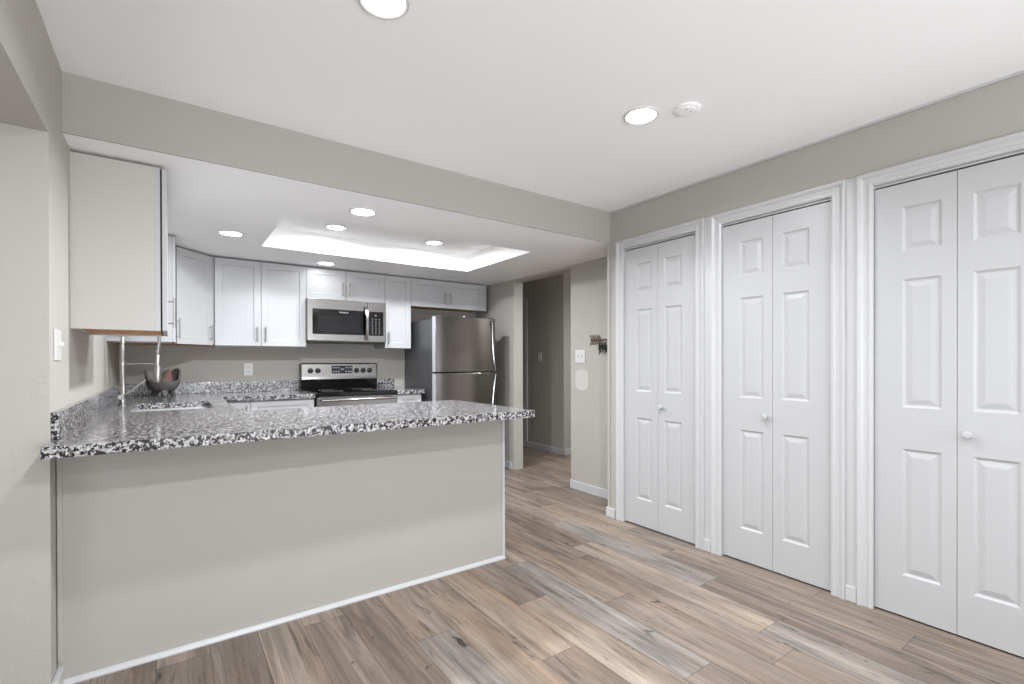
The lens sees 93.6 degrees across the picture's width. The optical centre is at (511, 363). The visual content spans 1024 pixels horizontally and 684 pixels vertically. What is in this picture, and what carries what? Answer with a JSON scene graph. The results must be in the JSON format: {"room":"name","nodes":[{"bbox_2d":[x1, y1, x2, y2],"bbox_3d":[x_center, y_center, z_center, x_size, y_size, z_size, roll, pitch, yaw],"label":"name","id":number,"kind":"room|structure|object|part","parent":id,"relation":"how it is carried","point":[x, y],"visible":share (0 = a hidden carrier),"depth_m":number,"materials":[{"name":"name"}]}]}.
{"room":"kitchen","nodes":[
{"label":"kitchen","id":0,"kind":"room"},
{"bbox_2d":[0,0,118,683],"bbox_3d":[-1.129,0.020,0.804,0.212,2.380,8.020,0,0,-35],"label":"wall","id":1,"kind":"structure","parent":0,"point":[34,149],"depth_m":1.68,"materials":[{"name":"grey paint"}]},
{"bbox_2d":[52,667,63,683],"bbox_3d":[-1.663,1.172,1.760,0.019,0.070,0.111,0,0,-35],"label":"baseboard","id":2,"kind":"structure","parent":1,"relation":"attached to","point":[59,675],"depth_m":1.77,"materials":[{"name":"grey wood"}]},
{"bbox_2d":[54,329,63,360],"bbox_3d":[-1.713,-0.072,1.822,0.018,0.118,0.118,0,0,-35],"label":"light switch","id":3,"kind":"object","parent":1,"relation":"attached to","point":[57,333],"visible":1,"depth_m":1.80,"materials":[{"name":"white plastic"}]},
{"bbox_2d":[70,151,175,336],"bbox_3d":[-1.928,-0.537,2.429,0.376,0.763,0.606,0,0,-35],"label":"upper cabinet","id":4,"kind":"object","parent":1,"relation":"attached to","point":[119,260],"visible":1,"depth_m":2.17,"materials":[{"name":"grey wood"}]},
{"bbox_3d":[-1.946,-0.167,2.417,0.298,0.008,0.572,0,0,-35],"label":"panel","id":5,"kind":"part","parent":4,"relation":"part of","materials":[{"name":"brown wood"}]},
{"bbox_3d":[-1.724,-0.537,2.389,0.019,0.759,0.298,0,0,-35],"label":"door","id":6,"kind":"part","parent":4,"relation":"part of","materials":[{"name":"white wood"}]},
{"bbox_3d":[-1.899,-0.538,2.635,0.019,0.759,0.298,0,0,-35],"label":"door","id":7,"kind":"part","parent":4,"relation":"part of","materials":[{"name":"white wood"}]},
{"bbox_3d":[-1.808,-0.273,2.556,0.036,0.160,0.011,0,0,-35],"label":"handle","id":8,"kind":"part","parent":4,"relation":"part of","materials":[{"name":"silver metal"}]},
{"bbox_2d":[106,235,180,343],"bbox_3d":[-2.669,-0.539,3.509,0.420,0.763,0.335,0,0,-35],"label":"upper cabinet","id":9,"kind":"object","parent":1,"relation":"attached to","point":[171,338],"visible":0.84,"depth_m":3.46,"materials":[{"name":"white wood"}]},
{"bbox_3d":[-2.535,-0.540,3.604,0.019,0.759,0.331,0,0,-35],"label":"door","id":10,"kind":"part","parent":9,"relation":"part of","materials":[{"name":"white wood"}]},
{"bbox_3d":[-2.590,-0.276,3.730,0.036,0.160,0.011,0,0,-35],"label":"handle","id":11,"kind":"part","parent":9,"relation":"part of","materials":[{"name":"silver metal"}]},
{"bbox_2d":[51,380,298,439],"bbox_3d":[-1.902,0.219,3.286,1.406,0.100,2.840,0,0,-35],"label":"backsplash","id":12,"kind":"structure","parent":1,"relation":"attached to","point":[63,420],"depth_m":4.05,"materials":[{"name":"stone"}]},
{"bbox_2d":[119,310,475,390],"bbox_3d":[-1.909,0.006,5.097,3.740,2.380,0.120,0,0,-35],"label":"wall","id":13,"kind":"structure","parent":0,"point":[196,364],"depth_m":4.64,"materials":[{"name":"grey paint"}]},
{"bbox_2d":[116,247,213,345],"bbox_3d":[-2.855,-0.541,3.981,0.663,0.761,0.597,0,0,-35],"label":"upper cabinet","id":14,"kind":"object","parent":13,"relation":"attached to","point":[194,271],"visible":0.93,"depth_m":3.96,"materials":[{"name":"white wood"}]},
{"bbox_3d":[-2.857,-0.170,3.987,0.662,0.010,0.585,0,0,-35],"label":"panel","id":15,"kind":"part","parent":14,"relation":"part of","materials":[{"name":"white wood"}]},
{"bbox_3d":[-2.614,-0.541,3.958,0.019,0.759,0.367,0,0,8],"label":"door","id":16,"kind":"part","parent":14,"relation":"part of","materials":[{"name":"white wood"}]},
{"bbox_3d":[-2.565,-0.265,4.105,0.036,0.135,0.011,0,0,8],"label":"handle","id":17,"kind":"part","parent":14,"relation":"part of","materials":[{"name":"silver metal"}]},
{"bbox_2d":[244,363,252,375],"bbox_3d":[-2.514,0.052,4.587,0.075,0.118,0.010,0,0,-35],"label":"wall outlet","id":18,"kind":"object","parent":13,"relation":"attached to","point":[248,367],"visible":1,"depth_m":4.59,"materials":[{"name":"white plastic"}]},
{"bbox_2d":[213,257,305,347],"bbox_3d":[-2.348,-0.543,4.486,0.744,0.763,0.366,0,0,-35],"label":"upper cabinet","id":19,"kind":"object","parent":13,"relation":"attached to","point":[257,304],"visible":0.99,"depth_m":4.35,"materials":[{"name":"white wood"}]},
{"bbox_3d":[-2.424,-0.542,4.261,0.356,0.759,0.019,0,0,-35],"label":"door","id":20,"kind":"part","parent":19,"relation":"part of","materials":[{"name":"white wood"}]},
{"bbox_3d":[-2.358,-0.174,4.503,0.712,0.008,0.295,0,0,-35],"label":"panel","id":21,"kind":"part","parent":19,"relation":"part of","materials":[{"name":"white wood"}]},
{"bbox_3d":[-2.234,-0.266,4.364,0.011,0.135,0.036,0,0,-35],"label":"handle","id":22,"kind":"part","parent":19,"relation":"part of","materials":[{"name":"silver metal"}]},
{"bbox_3d":[-2.121,-0.544,4.477,0.381,0.759,0.019,0,0,-35],"label":"door","id":23,"kind":"part","parent":19,"relation":"part of","materials":[{"name":"white wood"}]},
{"bbox_2d":[306,267,384,302],"bbox_3d":[-1.730,-0.780,4.925,0.774,0.296,0.366,0,0,-35],"label":"upper cabinet","id":24,"kind":"object","parent":13,"relation":"attached to","point":[330,284],"visible":0.9,"depth_m":4.79,"materials":[{"name":"white wood"}]},
{"bbox_3d":[-1.813,-0.779,4.696,0.370,0.292,0.019,0,0,-35],"label":"door","id":25,"kind":"part","parent":24,"relation":"part of","materials":[{"name":"white wood"}]},
{"bbox_2d":[306,298,385,344],"bbox_3d":[-1.712,-0.416,4.882,0.764,0.415,0.458,0,0,-35],"label":"microwave","id":26,"kind":"object","parent":24,"relation":"attached to","point":[328,321],"visible":1,"depth_m":4.73,"materials":[{"name":"silver metal"}]},
{"bbox_3d":[-1.456,-0.408,4.817,0.028,0.335,0.054,0,0,-35],"label":"handle","id":27,"kind":"part","parent":26,"relation":"part of","materials":[{"name":"silver metal"}]},
{"bbox_3d":[-1.386,-0.425,4.922,0.188,0.400,0.028,0,0,-35],"label":"control frame","id":28,"kind":"part","parent":26,"relation":"part of","materials":[{"name":"silver metal"}]},
{"bbox_3d":[-1.498,-0.780,4.920,0.396,0.292,0.019,0,0,-35],"label":"door","id":29,"kind":"part","parent":24,"relation":"part of","materials":[{"name":"white wood"}]},
{"bbox_2d":[377,378,393,387],"bbox_3d":[-1.417,0.211,5.362,0.212,0.100,0.020,0,0,-35],"label":"backsplash","id":30,"kind":"structure","parent":13,"relation":"attached to","point":[381,382],"depth_m":5.36,"materials":[{"name":"stone"}]},
{"bbox_2d":[374,275,410,348],"bbox_3d":[-1.296,-0.548,5.234,0.290,0.763,0.366,0,0,-35],"label":"upper cabinet","id":31,"kind":"object","parent":13,"relation":"attached to","point":[397,289],"visible":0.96,"depth_m":5.12,"materials":[{"name":"white wood"}]},
{"bbox_3d":[-1.216,-0.548,5.121,0.286,0.759,0.019,0,0,-35],"label":"door","id":32,"kind":"part","parent":31,"relation":"part of","materials":[{"name":"white wood"}]},
{"bbox_2d":[411,278,485,312],"bbox_3d":[-0.781,-0.781,5.600,0.975,0.303,0.366,0,0,-35],"label":"upper cabinet","id":33,"kind":"object","parent":13,"relation":"attached to","point":[428,295],"visible":0.98,"depth_m":5.48,"materials":[{"name":"white wood"}]},
{"bbox_3d":[-0.920,-0.780,5.331,0.433,0.299,0.019,0,0,-35],"label":"door","id":34,"kind":"part","parent":33,"relation":"part of","materials":[{"name":"white wood"}]},
{"bbox_3d":[-0.810,-0.641,5.604,0.899,0.008,0.295,0,0,-35],"label":"panel","id":35,"kind":"part","parent":33,"relation":"part of","materials":[{"name":"white wood"}]},
{"bbox_3d":[-0.541,-0.781,5.601,0.490,0.299,0.019,0,0,-35],"label":"door","id":36,"kind":"part","parent":33,"relation":"part of","materials":[{"name":"white wood"}]},
{"bbox_2d":[63,133,606,285],"bbox_3d":[-1.216,-1.111,4.011,3.614,0.342,2.691,0,0,-35],"label":"ceiling","id":37,"kind":"structure","parent":0,"point":[281,220],"depth_m":3.52,"materials":[{"name":"white paint"}]},
{"bbox_2d":[217,230,243,236],"bbox_3d":[-2.008,-0.932,3.437,0.166,0.008,0.166,0,0,-35],"label":"recessed light","id":38,"kind":"object","parent":37,"relation":"in","point":[231,233],"visible":1,"depth_m":3.43,"materials":[{"name":"white plastic"}]},
{"bbox_2d":[316,261,334,264],"bbox_3d":[-1.732,-0.936,4.479,0.166,0.008,0.166,0,0,-35],"label":"recessed light","id":39,"kind":"object","parent":37,"relation":"in","point":[318,262],"visible":1,"depth_m":4.47,"materials":[{"name":"white plastic"}]},
{"bbox_2d":[62,71,608,242],"bbox_3d":[-0.523,-1.058,2.845,3.152,0.242,0.012,0,0,-35],"label":"beam","id":40,"kind":"structure","parent":37,"relation":"attached to","point":[91,108],"depth_m":2.42,"materials":[{"name":"grey paint"}]},
{"bbox_2d":[325,224,346,230],"bbox_3d":[-1.414,-1.097,3.865,0.166,0.008,0.166,0,0,-35],"label":"recessed light","id":41,"kind":"object","parent":37,"relation":"in","point":[328,226],"visible":1,"depth_m":3.86,"materials":[{"name":"white plastic"}]},
{"bbox_2d":[349,207,376,215],"bbox_3d":[-0.915,-0.933,2.954,0.166,0.008,0.166,0,0,-35],"label":"recessed light","id":42,"kind":"object","parent":37,"relation":"in","point":[360,211],"visible":1,"depth_m":2.94,"materials":[{"name":"white plastic"}]},
{"bbox_2d":[425,240,442,244],"bbox_3d":[-0.709,-1.100,4.372,0.166,0.008,0.166,0,0,-35],"label":"recessed light","id":43,"kind":"object","parent":37,"relation":"in","point":[429,242],"visible":1,"depth_m":4.35,"materials":[{"name":"white plastic"}]},
{"bbox_2d":[36,0,1023,211],"bbox_3d":[0.836,-1.217,0.542,5.200,0.114,5.317,0,0,-35],"label":"ceiling","id":44,"kind":"structure","parent":0,"point":[535,96],"depth_m":1.93,"materials":[{"name":"white paint"}]},
{"bbox_2d":[358,0,409,19],"bbox_3d":[-0.414,-1.171,1.552,0.166,0.008,0.166,0,0,-35],"label":"recessed light","id":45,"kind":"object","parent":44,"relation":"in","point":[383,9],"visible":1,"depth_m":1.58,"materials":[{"name":"white plastic"}]},
{"bbox_2d":[623,106,658,124],"bbox_3d":[0.613,-1.176,2.284,0.166,0.008,0.166,0,0,-35],"label":"recessed light","id":46,"kind":"object","parent":44,"relation":"in","point":[642,115],"visible":1,"depth_m":2.27,"materials":[{"name":"white plastic"}]},
{"bbox_2d":[476,257,607,489],"bbox_3d":[0.356,0.001,5.032,0.124,2.380,2.613,0,0,-35],"label":"wall","id":47,"kind":"structure","parent":0,"point":[504,300],"depth_m":4.56,"materials":[{"name":"grey paint"}]},
{"bbox_2d":[505,460,511,468],"bbox_3d":[-0.226,1.149,5.741,0.013,0.082,0.787,0,0,-35],"label":"baseboard","id":48,"kind":"structure","parent":47,"relation":"attached to","point":[508,464],"depth_m":5.47,"materials":[{"name":"grey wood"}]},
{"bbox_2d":[575,350,584,362],"bbox_3d":[0.636,-0.071,4.516,0.018,0.124,0.130,0,0,-35],"label":"light switch","id":49,"kind":"object","parent":47,"relation":"attached to","point":[579,354],"visible":1,"depth_m":4.52,"materials":[{"name":"white plastic"}]},
{"bbox_2d":[575,370,587,389],"bbox_3d":[0.654,0.149,4.506,0.001,0.194,0.172,0,0,-35],"label":"wall plate","id":50,"kind":"object","parent":47,"relation":"attached to","point":[581,377],"visible":1,"depth_m":4.51,"materials":[{"name":"grey plastic"}]},
{"bbox_2d":[590,335,606,344],"bbox_3d":[0.840,-0.217,4.206,0.029,0.092,0.470,0,0,-35],"label":"key rack","id":51,"kind":"object","parent":47,"relation":"attached to","point":[596,339],"visible":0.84,"depth_m":4.33,"materials":[{"name":"brown metal"}]},
{"bbox_2d":[569,479,855,602],"bbox_3d":[2.215,1.156,2.117,0.485,0.082,6.037,0,0,-35],"label":"baseboard","id":52,"kind":"structure","parent":47,"relation":"attached to","point":[600,492],"depth_m":3.77,"materials":[{"name":"grey wood"}]},
{"bbox_2d":[523,272,570,448],"bbox_3d":[0.209,-0.006,7.139,0.300,2.380,2.010,0,0,-35],"label":"wall","id":53,"kind":"structure","parent":0,"point":[548,298],"depth_m":6.47,"materials":[{"name":"grey paint"}]},
{"bbox_2d":[523,298,527,446],"bbox_3d":[-0.026,0.119,7.199,0.016,2.130,0.840,0,0,-35],"label":"trim","id":54,"kind":"structure","parent":53,"relation":"attached to","point":[525,325],"depth_m":6.87,"materials":[{"name":"grey wood"}]},
{"bbox_2d":[538,353,541,360],"bbox_3d":[0.378,-0.097,6.627,0.018,0.118,0.078,0,0,-35],"label":"light switch","id":55,"kind":"object","parent":53,"relation":"attached to","point":[539,354],"visible":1,"depth_m":6.62,"materials":[{"name":"white plastic"}]},
{"bbox_2d":[523,440,570,455],"bbox_3d":[0.239,1.143,7.093,0.313,0.082,1.923,0,0,-35],"label":"baseboard","id":56,"kind":"structure","parent":53,"relation":"attached to","point":[546,448],"depth_m":6.45,"materials":[{"name":"grey wood"}]},
{"bbox_2d":[76,446,1023,683],"bbox_3d":[0.473,1.229,2.794,7.200,0.060,9.600,0,0,-35],"label":"floor","id":57,"kind":"structure","parent":0,"point":[580,594],"depth_m":2.16,"materials":[{"name":"brown"}]},
{"bbox_2d":[135,406,208,411],"bbox_3d":[-2.231,0.758,3.136,0.682,0.892,1.384,0,0,-35],"label":"base cabinet","id":58,"kind":"object","parent":57,"relation":"on","point":[161,409],"visible":0.02,"depth_m":3.29,"materials":[{"name":"white wood"}]},
{"bbox_2d":[227,398,313,410],"bbox_3d":[-2.256,0.753,4.363,0.742,0.892,0.666,0,0,-35],"label":"base cabinet","id":59,"kind":"object","parent":57,"relation":"on","point":[306,402],"visible":0.13,"depth_m":4.15,"materials":[{"name":"white wood"}]},
{"bbox_3d":[-2.295,0.708,3.981,0.231,0.781,0.019,0,0,-35],"label":"door","id":60,"kind":"part","parent":59,"relation":"part of","materials":[{"name":"white wood"}]},
{"bbox_3d":[-1.994,0.399,4.195,0.503,0.166,0.019,0,0,-35],"label":"drawer","id":61,"kind":"part","parent":59,"relation":"part of","materials":[{"name":"white wood"}]},
{"bbox_2d":[56,420,505,683],"bbox_3d":[-1.063,0.756,2.654,2.032,0.893,0.686,0,0,-35],"label":"half wall","id":62,"kind":"structure","parent":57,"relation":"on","point":[162,553],"depth_m":2.19,"materials":[{"name":"grey paint"}]},
{"bbox_2d":[40,380,534,459],"bbox_3d":[-1.583,0.238,3.405,2.064,0.140,3.016,0,0,-35],"label":"countertop","id":63,"kind":"structure","parent":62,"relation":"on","point":[96,424],"depth_m":2.36,"materials":[{"name":"grey stone"}]},
{"bbox_2d":[118,336,161,404],"bbox_3d":[-2.492,-0.015,3.224,0.238,0.573,0.078,0,0,-35],"label":"kitchen faucet","id":64,"kind":"object","parent":63,"relation":"on","point":[157,371],"visible":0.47,"depth_m":3.18,"materials":[{"name":"silver metal"}]},
{"bbox_3d":[-2.575,0.127,3.181,0.052,0.288,0.052,0,0,-35],"label":"post","id":65,"kind":"part","parent":64,"relation":"part of","materials":[{"name":"silver metal"}]},
{"bbox_3d":[-2.511,0.168,3.182,0.146,0.130,0.038,0,0,-29],"label":"lever","id":66,"kind":"part","parent":64,"relation":"part of","materials":[{"name":"silver metal"}]},
{"bbox_3d":[-2.492,-0.001,3.240,0.206,0.020,0.038,0,0,-35],"label":"support arm","id":67,"kind":"part","parent":64,"relation":"part of","materials":[{"name":"silver metal"}]},
{"bbox_2d":[144,368,180,396],"bbox_3d":[-2.908,0.155,4.013,0.217,0.241,0.254,0,0,43],"label":"stone bowl","id":68,"kind":"object","parent":63,"relation":"on","point":[170,382],"visible":0.95,"depth_m":3.98,"materials":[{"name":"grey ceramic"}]},
{"bbox_3d":[-2.955,0.233,3.999,0.067,0.086,0.072,0,0,43],"label":"leg","id":69,"kind":"part","parent":68,"relation":"part of","materials":[{"name":"stone"}]},
{"bbox_3d":[-2.877,0.233,3.979,0.071,0.086,0.068,0,0,10],"label":"leg","id":70,"kind":"part","parent":68,"relation":"part of","materials":[{"name":"stone"}]},
{"bbox_3d":[-0.059,0.753,2.978,0.020,0.893,0.026,0,0,-35],"label":"corner trim","id":71,"kind":"part","parent":62,"relation":"part of","materials":[{"name":"grey"}]},
{"bbox_2d":[299,363,396,406],"bbox_3d":[-1.614,0.579,4.771,0.774,1.175,0.725,0,0,-35],"label":"stove","id":72,"kind":"object","parent":57,"relation":"on","point":[336,384],"visible":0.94,"depth_m":4.85,"materials":[{"name":"silver metal"}]},
{"bbox_3d":[-1.800,0.073,5.028,0.762,0.165,0.080,0,0,-35],"label":"control panel","id":73,"kind":"part","parent":72,"relation":"part of","materials":[{"name":"silver metal"}]},
{"bbox_2d":[301,388,396,396],"bbox_3d":[-1.616,0.275,4.771,0.766,0.033,0.603,0,0,-35],"label":"cooktop","id":74,"kind":"object","parent":72,"relation":"in","point":[320,392],"depth_m":4.62,"materials":[{"name":"black glass"}]},
{"bbox_3d":[-1.452,0.599,4.544,0.750,0.595,0.054,0,0,-35],"label":"oven door","id":75,"kind":"part","parent":72,"relation":"part of","materials":[{"name":"silver metal"}]},
{"bbox_3d":[-1.421,0.329,4.498,0.692,0.024,0.056,0,0,-35],"label":"oven handle","id":76,"kind":"part","parent":72,"relation":"part of","materials":[{"name":"silver metal"}]},
{"bbox_2d":[397,394,420,402],"bbox_3d":[-1.210,0.748,5.108,0.262,0.892,0.666,0,0,-35],"label":"base cabinet","id":77,"kind":"object","parent":57,"relation":"on","point":[401,398],"visible":0.16,"depth_m":4.87,"materials":[{"name":"white wood"}]},
{"bbox_2d":[377,378,424,393],"bbox_3d":[-1.203,0.231,5.121,0.299,0.140,0.661,0,0,-35],"label":"countertop","id":78,"kind":"structure","parent":77,"relation":"on","point":[386,383],"depth_m":5.30,"materials":[{"name":"grey stone"}]},
{"bbox_2d":[405,315,495,404],"bbox_3d":[-0.700,0.345,5.340,0.719,1.694,0.828,0,0,-35],"label":"refrigerator","id":79,"kind":"object","parent":57,"relation":"on","point":[448,357],"visible":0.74,"depth_m":5.03,"materials":[{"name":"grey metal"}]},
{"bbox_3d":[-0.489,0.612,5.046,0.718,1.038,0.084,0,0,-35],"label":"door","id":80,"kind":"part","parent":79,"relation":"part of","materials":[{"name":"silver metal"}]},
{"bbox_3d":[-0.491,-0.203,5.043,0.718,0.568,0.084,0,0,-35],"label":"door","id":81,"kind":"part","parent":79,"relation":"part of","materials":[{"name":"silver metal"}]},
{"bbox_3d":[-0.194,-0.190,5.196,0.051,0.516,0.009,0,0,-35],"label":"handle","id":82,"kind":"part","parent":79,"relation":"part of","materials":[{"name":"silver metal"}]},
{"bbox_2d":[610,73,1023,508],"bbox_3d":[2.340,0.009,1.626,0.090,2.380,5.337,0,0,-35],"label":"wall","id":83,"kind":"structure","parent":0,"point":[996,110],"depth_m":2.48,"materials":[{"name":"grey paint"}]},
{"bbox_2d":[607,212,610,506],"bbox_3d":[0.794,0.004,3.787,0.102,2.380,0.024,0,0,-35],"label":"trim","id":84,"kind":"structure","parent":83,"relation":"attached to","point":[608,244],"depth_m":3.75,"materials":[{"name":"grey paint"}]},
{"bbox_2d":[615,218,704,549],"bbox_3d":[1.050,0.130,3.413,0.116,2.131,0.744,0,0,-35],"label":"door","id":85,"kind":"structure","parent":83,"relation":"in","point":[660,426],"depth_m":3.37,"materials":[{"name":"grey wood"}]},
{"bbox_2d":[711,180,845,599],"bbox_3d":[1.510,0.131,2.767,0.116,2.131,0.742,0,0,-35],"label":"door","id":86,"kind":"structure","parent":83,"relation":"in","point":[778,265],"depth_m":2.72,"materials":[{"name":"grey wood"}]},
{"bbox_3d":[1.458,0.304,2.772,0.036,0.035,0.035,0,0,-35],"label":"knob","id":87,"kind":"part","parent":86,"relation":"part of","materials":[{"name":"grey"}]},
{"bbox_2d":[704,177,856,586],"bbox_3d":[1.483,0.131,2.748,0.006,2.131,0.847,0,0,-35],"label":"trim","id":88,"kind":"structure","parent":83,"relation":"attached to","point":[851,184],"depth_m":2.43,"materials":[{"name":"grey wood"}]},
{"bbox_2d":[610,70,1023,212],"bbox_3d":[2.268,-1.175,1.634,0.008,0.012,5.197,0,0,-35],"label":"trim","id":89,"kind":"structure","parent":83,"relation":"attached to","point":[1021,71],"depth_m":2.42,"materials":[{"name":"grey paint"}]},
{"bbox_2d":[856,131,1023,656],"bbox_3d":[1.970,0.132,2.121,0.116,2.131,0.742,0,0,-35],"label":"door","id":90,"kind":"structure","parent":83,"relation":"in","point":[940,508],"depth_m":2.14,"materials":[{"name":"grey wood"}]},
{"bbox_3d":[1.958,0.305,2.069,0.036,0.035,0.035,0,0,-35],"label":"knob","id":91,"kind":"part","parent":90,"relation":"part of","materials":[{"name":"grey"}]}
]}

